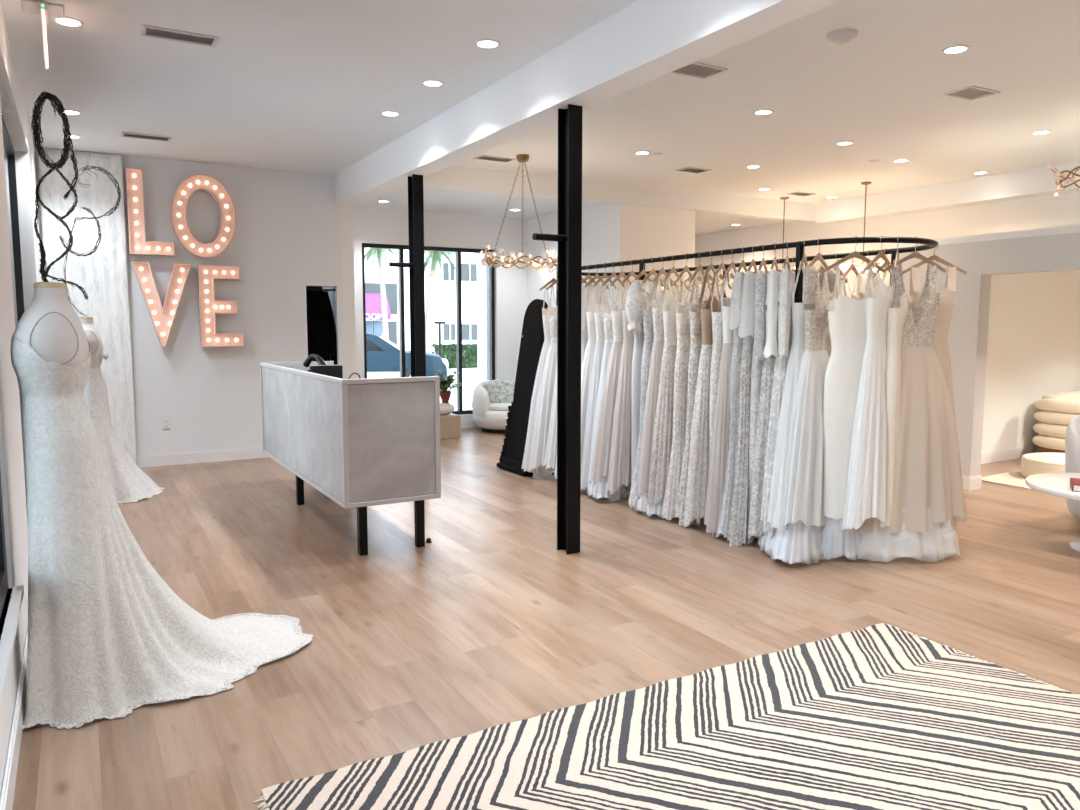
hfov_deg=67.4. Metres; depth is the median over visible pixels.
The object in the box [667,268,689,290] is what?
wooden hanger
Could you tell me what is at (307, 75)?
ceiling
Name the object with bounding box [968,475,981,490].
baseboard
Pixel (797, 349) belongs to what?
gown
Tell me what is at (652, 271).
wooden hanger
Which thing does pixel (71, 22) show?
recessed light
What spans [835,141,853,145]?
recessed light
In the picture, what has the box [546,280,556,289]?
wooden hanger
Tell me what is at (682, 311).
gown
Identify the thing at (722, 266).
wooden hanger
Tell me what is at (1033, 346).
wall
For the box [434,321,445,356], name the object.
street lamp
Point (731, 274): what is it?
wooden hanger
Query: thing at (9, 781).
baseboard
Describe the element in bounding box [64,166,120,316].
sculpture
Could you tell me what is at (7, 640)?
window sill
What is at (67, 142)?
sculpture
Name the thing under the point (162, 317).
marquee letter
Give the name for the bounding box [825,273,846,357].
gown
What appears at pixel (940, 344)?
gown
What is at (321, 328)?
curtain
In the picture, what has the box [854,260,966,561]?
gown
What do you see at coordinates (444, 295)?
apartment building
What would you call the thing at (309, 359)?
desk telephone
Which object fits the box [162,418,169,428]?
wall outlet
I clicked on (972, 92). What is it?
ceiling vent
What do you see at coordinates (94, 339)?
mannequin
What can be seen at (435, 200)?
ceiling
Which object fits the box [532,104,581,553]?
steel column
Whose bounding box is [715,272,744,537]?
gown
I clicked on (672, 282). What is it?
gown
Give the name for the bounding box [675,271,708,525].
gown
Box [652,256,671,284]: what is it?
wooden hanger
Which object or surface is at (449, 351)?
clipped hedge
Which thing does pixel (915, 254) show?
wooden hanger
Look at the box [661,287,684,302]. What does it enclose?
gown
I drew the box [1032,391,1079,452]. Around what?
sofa
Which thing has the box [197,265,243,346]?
marquee letter
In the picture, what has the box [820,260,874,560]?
gown
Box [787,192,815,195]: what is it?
ceiling vent
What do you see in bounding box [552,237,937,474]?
rack
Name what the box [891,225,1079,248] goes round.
ceiling
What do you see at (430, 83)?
recessed light
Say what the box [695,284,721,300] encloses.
gown
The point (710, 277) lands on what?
wooden hanger
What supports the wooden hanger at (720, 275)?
hanging from the rack
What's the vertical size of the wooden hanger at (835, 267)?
0.227 m
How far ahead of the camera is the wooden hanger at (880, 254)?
5.11 m
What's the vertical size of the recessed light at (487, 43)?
0.006 m
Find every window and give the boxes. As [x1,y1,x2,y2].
[0,470,7,619]
[1,114,24,441]
[362,243,494,414]
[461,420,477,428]
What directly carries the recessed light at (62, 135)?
in the ceiling at (307, 75)
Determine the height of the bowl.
0.170 m
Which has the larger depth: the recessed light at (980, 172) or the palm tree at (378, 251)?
the palm tree at (378, 251)
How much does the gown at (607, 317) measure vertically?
1.949 m
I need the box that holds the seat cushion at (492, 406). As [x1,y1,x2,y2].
[489,403,510,410]
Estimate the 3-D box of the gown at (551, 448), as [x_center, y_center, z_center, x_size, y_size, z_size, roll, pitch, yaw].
[0.262,-0.263,7.997,0.253,1.878,0.615,4,7,38]
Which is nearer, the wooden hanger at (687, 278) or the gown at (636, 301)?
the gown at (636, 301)
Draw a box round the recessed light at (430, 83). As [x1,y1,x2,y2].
[421,80,443,86]
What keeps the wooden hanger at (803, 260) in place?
hanging from the rack
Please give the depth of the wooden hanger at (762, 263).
5.68 m
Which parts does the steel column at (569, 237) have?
rod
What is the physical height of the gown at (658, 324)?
1.949 m
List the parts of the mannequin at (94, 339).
armhole plate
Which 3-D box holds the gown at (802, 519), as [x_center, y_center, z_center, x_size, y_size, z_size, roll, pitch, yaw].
[1.795,0.057,5.351,0.312,1.909,0.808,5,7,38]
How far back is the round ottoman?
7.99 m
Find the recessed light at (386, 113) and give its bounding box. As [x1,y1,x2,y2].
[380,111,399,116]
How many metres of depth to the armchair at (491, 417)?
11.47 m
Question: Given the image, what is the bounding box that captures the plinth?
[440,413,460,439]
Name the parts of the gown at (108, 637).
lace trim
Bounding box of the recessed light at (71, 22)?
[52,16,84,27]
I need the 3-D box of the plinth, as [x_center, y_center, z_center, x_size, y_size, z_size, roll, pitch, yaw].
[-1.409,0.291,11.081,0.530,0.315,0.400,-3,7,-30]
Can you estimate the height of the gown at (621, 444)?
1.868 m
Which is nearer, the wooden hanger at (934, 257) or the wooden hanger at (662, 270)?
the wooden hanger at (934, 257)
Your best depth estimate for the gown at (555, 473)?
7.69 m
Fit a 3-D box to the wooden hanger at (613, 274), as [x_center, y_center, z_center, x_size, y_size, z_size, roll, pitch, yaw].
[0.663,-1.171,7.274,0.013,0.227,0.410,4,7,34]
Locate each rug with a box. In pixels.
[252,623,1079,809]
[982,470,1033,489]
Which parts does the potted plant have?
pot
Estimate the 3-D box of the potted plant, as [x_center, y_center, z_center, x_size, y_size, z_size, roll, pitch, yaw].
[-1.267,-0.234,11.054,0.580,0.485,0.586,-3,7,-30]
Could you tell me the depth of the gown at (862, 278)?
5.96 m
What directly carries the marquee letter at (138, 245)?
attached to the wall at (286, 239)
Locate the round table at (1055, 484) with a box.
[1025,473,1079,550]
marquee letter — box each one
[125,168,174,255]
[132,262,190,345]
[171,174,235,257]
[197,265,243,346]
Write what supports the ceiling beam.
attached to the ceiling at (307, 75)
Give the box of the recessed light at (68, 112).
[64,109,81,114]
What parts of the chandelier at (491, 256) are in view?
chain, chain, chain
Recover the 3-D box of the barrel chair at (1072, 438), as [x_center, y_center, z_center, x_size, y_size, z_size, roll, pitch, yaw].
[4.552,0.505,6.275,0.839,0.847,0.758,3,7,30]
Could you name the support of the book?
on the round table at (1055, 484)
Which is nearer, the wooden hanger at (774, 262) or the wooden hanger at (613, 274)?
the wooden hanger at (774, 262)
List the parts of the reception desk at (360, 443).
leg, panel, panel, panel, leg, panel, leg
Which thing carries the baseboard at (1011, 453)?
attached to the wall at (1033, 346)
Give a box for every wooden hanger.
[540,269,555,290]
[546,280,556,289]
[582,266,598,285]
[585,264,607,288]
[593,263,615,288]
[602,264,623,287]
[610,261,631,285]
[621,260,638,284]
[634,258,651,281]
[642,257,662,285]
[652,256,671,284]
[663,255,681,283]
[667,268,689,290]
[677,253,694,283]
[677,277,696,289]
[688,271,701,288]
[691,252,707,282]
[699,265,718,284]
[702,250,718,281]
[707,264,731,288]
[714,249,729,280]
[719,269,733,286]
[724,248,736,277]
[737,247,746,272]
[747,248,756,272]
[758,245,767,272]
[769,243,778,272]
[781,242,790,273]
[798,240,807,272]
[805,238,827,269]
[824,236,884,272]
[833,253,847,282]
[841,251,858,279]
[860,250,873,273]
[865,236,891,270]
[873,250,890,277]
[883,237,945,272]
[894,236,898,269]
[902,242,965,274]
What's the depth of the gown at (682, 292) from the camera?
7.85 m
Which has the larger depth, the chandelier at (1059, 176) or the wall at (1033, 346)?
the wall at (1033, 346)
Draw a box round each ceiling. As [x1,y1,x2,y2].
[0,0,1079,203]
[355,186,798,235]
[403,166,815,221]
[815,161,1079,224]
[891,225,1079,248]
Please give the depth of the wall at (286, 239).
9.12 m
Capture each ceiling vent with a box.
[121,131,171,141]
[141,24,218,47]
[473,155,515,162]
[671,62,727,78]
[674,167,710,173]
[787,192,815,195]
[943,85,999,100]
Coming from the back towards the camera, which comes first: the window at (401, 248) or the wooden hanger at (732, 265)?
the window at (401, 248)
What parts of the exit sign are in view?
ceiling plate, acrylic panel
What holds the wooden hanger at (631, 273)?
hanging from the rack
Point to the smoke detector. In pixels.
(839, 36)
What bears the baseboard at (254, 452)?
attached to the wall at (286, 239)
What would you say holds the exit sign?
hanging from the ceiling at (307, 75)
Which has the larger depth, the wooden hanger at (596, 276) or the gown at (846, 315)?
the wooden hanger at (596, 276)
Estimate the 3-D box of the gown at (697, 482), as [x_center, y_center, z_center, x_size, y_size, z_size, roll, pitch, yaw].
[1.276,-0.055,6.213,0.242,1.937,0.648,3,6,28]
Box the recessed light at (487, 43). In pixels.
[474,39,500,48]
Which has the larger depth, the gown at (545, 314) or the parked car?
the parked car
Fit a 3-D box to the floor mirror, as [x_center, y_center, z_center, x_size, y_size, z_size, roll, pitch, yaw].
[-0.158,-0.201,8.509,0.380,1.815,0.717,-3,7,-30]
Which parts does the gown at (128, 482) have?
lace trim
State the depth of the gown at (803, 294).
6.46 m
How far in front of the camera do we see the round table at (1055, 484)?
5.61 m
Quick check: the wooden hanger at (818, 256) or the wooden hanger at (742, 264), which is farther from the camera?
the wooden hanger at (742, 264)
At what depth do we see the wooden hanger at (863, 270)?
6.04 m
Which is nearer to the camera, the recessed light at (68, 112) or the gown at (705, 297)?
the recessed light at (68, 112)
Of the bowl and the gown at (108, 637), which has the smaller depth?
the gown at (108, 637)
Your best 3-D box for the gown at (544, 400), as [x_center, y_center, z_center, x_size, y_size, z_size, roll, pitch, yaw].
[0.157,-0.266,8.137,0.285,1.900,0.756,5,7,40]
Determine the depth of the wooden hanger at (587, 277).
7.60 m
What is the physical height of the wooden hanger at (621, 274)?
0.227 m
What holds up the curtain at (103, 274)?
hanging from the ceiling at (307, 75)
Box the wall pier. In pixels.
[477,253,489,383]
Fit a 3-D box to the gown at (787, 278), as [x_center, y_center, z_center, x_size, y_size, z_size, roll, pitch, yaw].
[1.661,0.033,5.560,0.247,1.910,0.616,2,6,22]
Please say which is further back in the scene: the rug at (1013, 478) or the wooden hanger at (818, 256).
the rug at (1013, 478)
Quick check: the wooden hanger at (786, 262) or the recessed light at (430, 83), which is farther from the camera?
the recessed light at (430, 83)
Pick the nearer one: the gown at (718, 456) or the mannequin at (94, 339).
the gown at (718, 456)
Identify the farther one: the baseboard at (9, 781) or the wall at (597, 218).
the wall at (597, 218)
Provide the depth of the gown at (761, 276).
5.62 m
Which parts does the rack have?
post, oval rail, post, post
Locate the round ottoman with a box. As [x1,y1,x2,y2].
[1021,452,1064,477]
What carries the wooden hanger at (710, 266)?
hanging from the rack
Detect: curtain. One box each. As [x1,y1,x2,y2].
[38,148,136,464]
[306,289,336,364]
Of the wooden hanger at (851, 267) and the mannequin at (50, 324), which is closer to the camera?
the mannequin at (50, 324)
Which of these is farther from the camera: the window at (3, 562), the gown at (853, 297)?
the gown at (853, 297)
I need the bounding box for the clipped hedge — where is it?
[430,343,476,368]
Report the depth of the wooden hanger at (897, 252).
5.07 m
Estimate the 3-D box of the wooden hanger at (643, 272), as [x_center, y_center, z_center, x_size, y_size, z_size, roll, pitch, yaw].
[0.881,-1.133,6.894,0.013,0.227,0.410,4,7,32]
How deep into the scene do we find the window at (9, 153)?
6.50 m
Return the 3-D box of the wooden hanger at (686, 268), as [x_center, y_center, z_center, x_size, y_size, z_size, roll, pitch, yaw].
[1.159,-1.085,6.410,0.013,0.227,0.410,3,7,29]
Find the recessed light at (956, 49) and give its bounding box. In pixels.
[941,45,969,53]
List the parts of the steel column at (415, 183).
rod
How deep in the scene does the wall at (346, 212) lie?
9.77 m
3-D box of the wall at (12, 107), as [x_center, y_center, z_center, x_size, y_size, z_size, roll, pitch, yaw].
[-1.869,-0.454,2.528,0.170,3.500,13.500,-3,7,-30]
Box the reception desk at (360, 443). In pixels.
[260,361,440,555]
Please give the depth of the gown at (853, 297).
6.18 m
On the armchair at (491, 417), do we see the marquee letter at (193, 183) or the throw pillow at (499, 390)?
the throw pillow at (499, 390)
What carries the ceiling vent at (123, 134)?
in the ceiling at (307, 75)
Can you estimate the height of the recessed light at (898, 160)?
0.006 m
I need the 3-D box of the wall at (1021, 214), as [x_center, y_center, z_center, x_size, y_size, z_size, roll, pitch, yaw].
[6.497,-1.049,8.479,0.150,3.500,15.600,-3,7,-30]
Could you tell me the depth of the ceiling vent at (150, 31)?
4.93 m
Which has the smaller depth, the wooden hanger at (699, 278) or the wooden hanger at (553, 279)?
the wooden hanger at (699, 278)
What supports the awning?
attached to the apartment building
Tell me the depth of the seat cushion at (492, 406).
11.47 m
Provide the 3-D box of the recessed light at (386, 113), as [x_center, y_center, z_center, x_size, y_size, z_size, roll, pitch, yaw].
[-1.251,-2.433,6.768,0.168,0.006,0.168,-3,7,-30]
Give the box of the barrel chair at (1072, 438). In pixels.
[1065,415,1079,517]
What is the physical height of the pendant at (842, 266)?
1.124 m
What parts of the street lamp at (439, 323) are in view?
post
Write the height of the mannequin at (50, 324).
1.713 m
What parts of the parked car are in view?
trim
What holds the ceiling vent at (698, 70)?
in the ceiling at (307, 75)
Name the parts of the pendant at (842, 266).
rod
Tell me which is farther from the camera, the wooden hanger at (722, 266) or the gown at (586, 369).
the gown at (586, 369)
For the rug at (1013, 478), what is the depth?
8.05 m
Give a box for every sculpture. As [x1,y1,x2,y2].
[31,91,100,299]
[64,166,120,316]
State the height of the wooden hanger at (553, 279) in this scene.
0.227 m
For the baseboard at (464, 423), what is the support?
attached to the wall at (370, 225)
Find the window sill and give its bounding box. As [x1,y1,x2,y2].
[0,585,23,714]
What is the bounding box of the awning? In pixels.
[365,293,390,319]
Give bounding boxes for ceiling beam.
[334,0,840,206]
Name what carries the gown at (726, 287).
hanging from the wooden hanger at (731, 274)
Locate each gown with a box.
[10,335,312,729]
[84,352,163,502]
[521,283,553,474]
[529,286,556,469]
[543,368,556,471]
[554,456,556,478]
[581,279,608,491]
[581,279,614,490]
[581,284,603,366]
[586,278,622,498]
[591,277,630,501]
[608,276,633,494]
[625,280,660,483]
[628,280,661,511]
[636,274,672,513]
[646,273,683,518]
[661,272,695,520]
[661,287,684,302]
[670,282,687,301]
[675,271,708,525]
[678,283,696,302]
[684,269,720,526]
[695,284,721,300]
[704,268,734,535]
[708,268,729,474]
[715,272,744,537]
[721,279,728,301]
[727,271,755,546]
[748,269,779,537]
[748,270,767,539]
[758,268,794,554]
[767,261,814,559]
[772,266,837,564]
[802,281,804,302]
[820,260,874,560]
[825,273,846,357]
[840,270,857,299]
[842,258,894,529]
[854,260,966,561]
[856,274,882,299]
[874,273,890,287]
[879,259,907,527]
[910,263,955,422]
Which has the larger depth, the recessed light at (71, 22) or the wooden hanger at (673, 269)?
the wooden hanger at (673, 269)
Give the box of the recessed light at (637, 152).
[634,151,650,154]
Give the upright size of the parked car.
1.700 m
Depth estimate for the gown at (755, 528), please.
5.52 m
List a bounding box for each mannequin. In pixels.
[13,282,88,366]
[79,317,102,356]
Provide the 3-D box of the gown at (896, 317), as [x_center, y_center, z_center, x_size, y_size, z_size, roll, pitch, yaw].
[2.271,-0.065,5.222,0.138,1.723,0.243,4,7,34]
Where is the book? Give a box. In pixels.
[1070,478,1079,491]
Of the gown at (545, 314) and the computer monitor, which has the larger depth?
the gown at (545, 314)
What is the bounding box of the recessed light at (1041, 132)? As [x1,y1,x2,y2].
[1031,130,1051,134]
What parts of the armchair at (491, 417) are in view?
seat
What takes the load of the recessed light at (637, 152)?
in the ceiling at (307, 75)
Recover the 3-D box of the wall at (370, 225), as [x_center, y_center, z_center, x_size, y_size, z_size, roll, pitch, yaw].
[-1.656,-1.377,11.756,3.250,3.500,0.200,-3,7,-30]
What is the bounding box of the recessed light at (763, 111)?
[753,109,773,114]
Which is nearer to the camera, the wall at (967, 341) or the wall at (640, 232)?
the wall at (967, 341)
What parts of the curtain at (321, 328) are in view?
curtain rod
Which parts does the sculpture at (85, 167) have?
stem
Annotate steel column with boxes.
[389,174,425,376]
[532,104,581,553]
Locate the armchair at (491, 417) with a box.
[472,380,514,433]
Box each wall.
[0,2,42,796]
[35,148,343,455]
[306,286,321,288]
[322,206,356,378]
[353,206,526,419]
[527,203,613,307]
[613,204,695,303]
[694,192,1079,302]
[889,232,1079,489]
[982,270,1079,451]
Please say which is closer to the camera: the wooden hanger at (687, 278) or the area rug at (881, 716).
the area rug at (881, 716)
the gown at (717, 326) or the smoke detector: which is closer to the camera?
the smoke detector
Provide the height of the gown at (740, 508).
1.942 m
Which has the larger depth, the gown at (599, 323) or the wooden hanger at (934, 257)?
the gown at (599, 323)
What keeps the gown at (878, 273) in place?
hanging from the wooden hanger at (884, 264)
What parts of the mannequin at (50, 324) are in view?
armhole plate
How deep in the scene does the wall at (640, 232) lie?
10.52 m
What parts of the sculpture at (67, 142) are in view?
stem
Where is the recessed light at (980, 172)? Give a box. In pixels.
[973,171,988,173]
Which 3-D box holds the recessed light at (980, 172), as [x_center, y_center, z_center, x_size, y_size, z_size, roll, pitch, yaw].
[5.120,-2.697,9.411,0.168,0.006,0.168,-3,7,-30]
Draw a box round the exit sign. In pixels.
[21,0,63,68]
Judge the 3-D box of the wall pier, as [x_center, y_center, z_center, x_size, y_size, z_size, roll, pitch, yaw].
[-0.823,-1.495,12.944,0.240,3.700,0.350,-3,7,-30]
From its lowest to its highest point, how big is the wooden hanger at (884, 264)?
0.227 m
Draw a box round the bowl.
[440,403,454,414]
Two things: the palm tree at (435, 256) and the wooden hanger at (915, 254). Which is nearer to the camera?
the wooden hanger at (915, 254)
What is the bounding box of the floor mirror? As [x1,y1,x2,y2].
[496,299,547,476]
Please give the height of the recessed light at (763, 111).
0.006 m
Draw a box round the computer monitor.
[310,365,342,378]
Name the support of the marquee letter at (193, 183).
attached to the wall at (286, 239)
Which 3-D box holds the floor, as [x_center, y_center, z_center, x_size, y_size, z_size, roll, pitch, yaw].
[3.385,0.917,7.007,13.700,0.120,15.800,-3,7,-30]
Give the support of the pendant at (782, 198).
hanging from the ceiling at (307, 75)
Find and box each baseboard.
[0,627,27,809]
[137,447,268,467]
[968,475,981,490]
[981,445,1036,463]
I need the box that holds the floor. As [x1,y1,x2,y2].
[12,427,1079,809]
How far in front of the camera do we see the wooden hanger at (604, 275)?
7.36 m
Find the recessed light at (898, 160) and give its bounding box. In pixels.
[892,159,908,162]
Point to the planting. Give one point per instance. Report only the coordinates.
(467, 396)
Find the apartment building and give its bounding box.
[364,248,476,353]
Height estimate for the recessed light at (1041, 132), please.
0.006 m
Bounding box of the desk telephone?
[303,354,325,371]
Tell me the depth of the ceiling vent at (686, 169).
9.23 m
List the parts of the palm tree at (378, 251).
crown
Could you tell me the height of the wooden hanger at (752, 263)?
0.227 m
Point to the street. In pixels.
(469, 375)
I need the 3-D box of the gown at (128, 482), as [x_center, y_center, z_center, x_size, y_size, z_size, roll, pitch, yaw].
[-3.864,0.156,7.255,0.826,1.334,0.913,1,6,11]
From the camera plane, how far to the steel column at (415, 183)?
7.75 m
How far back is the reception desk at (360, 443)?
5.42 m
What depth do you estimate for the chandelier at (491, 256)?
8.42 m
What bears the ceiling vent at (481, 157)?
in the ceiling at (307, 75)
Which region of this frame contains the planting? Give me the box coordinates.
[440,392,472,407]
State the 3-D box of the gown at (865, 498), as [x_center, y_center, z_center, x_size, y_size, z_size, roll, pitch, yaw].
[2.169,-0.060,5.224,0.608,1.735,0.253,-5,8,-43]
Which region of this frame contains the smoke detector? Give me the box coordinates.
[826,28,857,43]
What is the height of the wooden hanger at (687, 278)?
0.227 m
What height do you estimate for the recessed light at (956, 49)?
0.006 m
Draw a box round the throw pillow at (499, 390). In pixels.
[488,379,514,402]
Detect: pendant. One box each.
[780,197,794,269]
[840,182,884,272]
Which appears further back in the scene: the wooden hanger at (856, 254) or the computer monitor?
the computer monitor
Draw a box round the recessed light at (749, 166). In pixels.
[746,165,760,167]
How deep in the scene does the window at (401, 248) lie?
11.94 m
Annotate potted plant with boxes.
[433,370,466,403]
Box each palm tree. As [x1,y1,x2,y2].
[364,248,397,339]
[424,251,461,352]
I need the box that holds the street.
[440,368,477,392]
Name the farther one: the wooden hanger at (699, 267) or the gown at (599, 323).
the gown at (599, 323)
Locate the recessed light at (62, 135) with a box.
[61,134,80,138]
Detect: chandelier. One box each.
[479,154,556,273]
[1046,163,1079,197]
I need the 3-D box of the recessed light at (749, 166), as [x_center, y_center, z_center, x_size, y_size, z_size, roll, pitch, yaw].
[2.381,-2.660,9.047,0.168,0.006,0.168,-3,7,-30]
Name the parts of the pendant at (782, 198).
rod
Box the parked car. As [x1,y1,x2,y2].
[366,332,450,378]
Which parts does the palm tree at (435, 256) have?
crown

